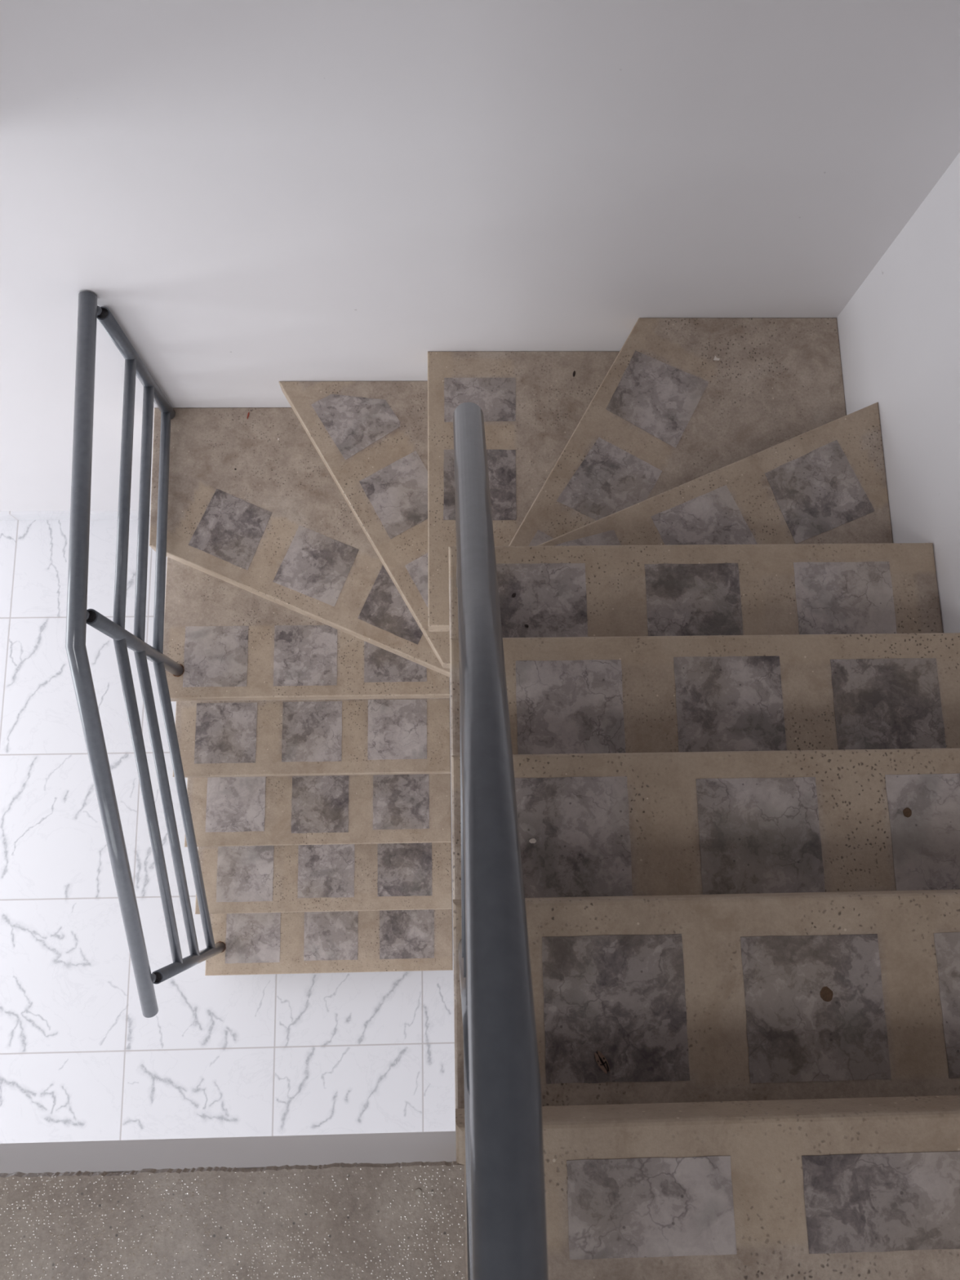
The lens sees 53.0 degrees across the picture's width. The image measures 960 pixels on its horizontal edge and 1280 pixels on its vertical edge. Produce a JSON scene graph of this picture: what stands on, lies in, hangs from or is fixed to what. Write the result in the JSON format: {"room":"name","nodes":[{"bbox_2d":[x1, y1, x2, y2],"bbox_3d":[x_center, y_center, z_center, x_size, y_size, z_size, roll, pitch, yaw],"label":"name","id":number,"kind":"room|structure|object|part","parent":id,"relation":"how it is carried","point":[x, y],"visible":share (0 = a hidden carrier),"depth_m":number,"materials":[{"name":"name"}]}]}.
{"room":"stairwell","nodes":[
{"label":"stairwell","id":0,"kind":"room"},
{"bbox_2d":[0,519,455,1143],"bbox_3d":[-1.738,2.069,3.302,5.291,0.001,5.220,-1,78,-2],"label":"floor","id":1,"kind":"structure","parent":0,"point":[307,1054],"depth_m":3.49,"materials":[{"name":"white tile"}]},
{"bbox_2d":[149,317,959,1279],"bbox_3d":[-0.018,0.157,2.459,1.866,2.522,1.870,-1,78,-2],"label":"staircase","id":2,"kind":"structure","parent":1,"relation":"on","point":[731,687],"depth_m":1.75,"materials":[{"name":"stone"}]},
{"bbox_2d":[65,291,226,1017],"bbox_3d":[-0.916,0.181,2.813,0.065,1.485,1.740,-1,78,-2],"label":"stair railing","id":3,"kind":"object","parent":2,"relation":"on","point":[77,616],"visible":1,"depth_m":2.50,"materials":[{"name":"grey metal"}]},
{"bbox_3d":[-0.916,0.110,2.462,0.058,0.769,1.740,-1,78,-2],"label":"handrail","id":4,"kind":"part","parent":3,"relation":"part of","materials":[{"name":"grey metal"}]},
{"bbox_3d":[-0.905,-0.381,2.454,0.029,0.034,0.747,-2,78,-2],"label":"rail","id":5,"kind":"part","parent":3,"relation":"part of","materials":[{"name":"grey metal"}]},
{"bbox_3d":[-0.897,0.019,2.542,0.036,0.719,0.036,-1,78,-2],"label":"post","id":6,"kind":"part","parent":3,"relation":"part of","materials":[{"name":"grey metal"}]},
{"bbox_3d":[-0.919,-0.732,2.601,0.036,0.565,0.036,-1,78,-2],"label":"post","id":7,"kind":"part","parent":3,"relation":"part of","materials":[{"name":"grey metal"}]},
{"bbox_3d":[-0.909,-0.349,2.607,0.029,0.031,0.747,-2,78,-2],"label":"rail","id":8,"kind":"part","parent":3,"relation":"part of","materials":[{"name":"grey metal"}]},
{"bbox_3d":[-0.895,0.479,2.623,0.029,0.704,0.888,-1,78,-2],"label":"rail","id":9,"kind":"part","parent":3,"relation":"part of","materials":[{"name":"grey metal"}]},
{"bbox_3d":[-0.914,-0.316,2.769,0.029,0.030,0.747,-2,78,-2],"label":"rail","id":10,"kind":"part","parent":3,"relation":"part of","materials":[{"name":"grey metal"}]},
{"bbox_3d":[-0.900,0.514,2.796,0.029,0.740,0.888,-1,78,-2],"label":"rail","id":11,"kind":"part","parent":3,"relation":"part of","materials":[{"name":"grey metal"}]},
{"bbox_3d":[-0.905,0.552,2.979,0.029,0.782,0.889,-1,78,-2],"label":"rail","id":12,"kind":"part","parent":3,"relation":"part of","materials":[{"name":"grey metal"}]},
{"bbox_3d":[-0.902,1.005,3.020,0.036,0.747,0.036,-1,78,-2],"label":"post","id":13,"kind":"part","parent":3,"relation":"part of","materials":[{"name":"grey metal"}]},
{"bbox_2d":[453,402,548,1279],"bbox_3d":[0.004,0.808,1.049,0.044,1.340,2.327,-1,78,-2],"label":"stair railing","id":14,"kind":"object","parent":2,"relation":"on","point":[506,1209],"visible":1,"depth_m":0.65,"materials":[{"name":"grey metal"}]},
{"bbox_3d":[-0.017,0.110,1.411,0.026,0.530,0.656,0,78,-2],"label":"rail","id":15,"kind":"part","parent":14,"relation":"part of","materials":[{"name":"grey metal"}]},
{"bbox_3d":[-0.012,0.078,1.254,0.026,0.530,0.656,0,78,-2],"label":"rail","id":16,"kind":"part","parent":14,"relation":"part of","materials":[{"name":"grey metal"}]},
{"bbox_3d":[-0.003,0.340,0.937,0.032,0.726,0.032,-1,78,-2],"label":"post","id":17,"kind":"part","parent":14,"relation":"part of","materials":[{"name":"grey metal"}]},
{"bbox_3d":[0.008,0.943,0.894,0.026,0.196,1.204,-1,78,-2],"label":"rail","id":18,"kind":"part","parent":14,"relation":"part of","materials":[{"name":"grey metal"}]},
{"bbox_3d":[-0.007,0.046,1.098,0.026,0.530,0.656,0,78,-2],"label":"rail","id":19,"kind":"part","parent":14,"relation":"part of","materials":[{"name":"grey metal"}]},
{"bbox_3d":[0.013,0.911,0.737,0.026,0.196,1.204,-1,78,-2],"label":"rail","id":20,"kind":"part","parent":14,"relation":"part of","materials":[{"name":"grey metal"}]},
{"bbox_3d":[0.018,0.879,0.580,0.026,0.196,1.204,-1,78,-2],"label":"rail","id":21,"kind":"part","parent":14,"relation":"part of","materials":[{"name":"grey metal"}]},
{"bbox_2d":[528,838,536,843],"bbox_3d":[0.081,0.310,1.489,0.011,0.002,0.007,-1,78,-2],"label":"chip","id":22,"kind":"object","parent":2,"relation":"on","point":[532,840],"visible":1,"depth_m":1.49,"materials":[{"name":"grey stone"}]},
{"bbox_2d":[594,1050,609,1073],"bbox_3d":[0.161,0.555,1.267,0.013,0.002,0.030,-29,81,-7],"label":"moth","id":23,"kind":"object","parent":2,"relation":"on","point":[602,1061],"visible":1,"depth_m":1.27,"materials":[{"name":"brown"}]},
{"bbox_2d":[819,986,833,1001],"bbox_3d":[0.465,0.476,1.293,0.018,0.001,0.017,41,80,6],"label":"stain","id":24,"kind":"object","parent":2,"relation":"on","point":[826,993],"visible":1,"depth_m":1.29,"materials":[{"name":"brown"}]},
{"bbox_2d":[902,807,911,817],"bbox_3d":[0.672,0.271,1.515,0.014,0.001,0.015,-1,78,-2],"label":"stain","id":25,"kind":"object","parent":2,"relation":"on","point":[907,812],"visible":1,"depth_m":1.51,"materials":[{"name":"brown"}]},
{"bbox_2d":[0,1131,456,1173],"bbox_3d":[-1.670,1.603,1.030,5.291,0.379,5.220,-1,78,-2],"label":"wall","id":26,"kind":"structure","parent":0,"point":[108,1156],"depth_m":1.14,"materials":[{"name":"white paint"}]},
{"bbox_2d":[0,1160,465,1279],"bbox_3d":[-1.664,1.564,0.839,5.291,0.013,5.220,-1,78,-2],"label":"floor","id":27,"kind":"structure","parent":0,"point":[334,1221],"depth_m":1.06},
{"bbox_2d":[415,1188,422,1195],"bbox_3d":[-0.069,0.616,1.075,0.007,0.003,0.006,-1,78,-2],"label":"pebble","id":28,"kind":"object","parent":27,"relation":"on","point":[418,1191],"visible":1,"depth_m":1.07,"materials":[{"name":"white stone"}]},
{"bbox_2d":[0,0,959,511],"bbox_3d":[-1.708,-1.078,1.319,5.591,5.350,0.150,-1,78,-2],"label":"wall","id":29,"kind":"structure","parent":0,"point":[258,194],"depth_m":1.90,"materials":[{"name":"white paint"}]},
{"bbox_2d":[0,510,150,519],"bbox_3d":[-2.752,-0.478,3.755,3.350,0.075,0.012,-1,78,-2],"label":"baseboard","id":30,"kind":"structure","parent":29,"relation":"attached to","point":[94,514],"depth_m":3.77,"materials":[{"name":"white tile"}]},
{"bbox_2d":[836,152,959,632],"bbox_3d":[1.057,1.522,0.869,0.150,5.350,5.220,-1,78,-2],"label":"wall","id":31,"kind":"structure","parent":0,"point":[899,333],"depth_m":2.02,"materials":[{"name":"white paint"}]}
]}

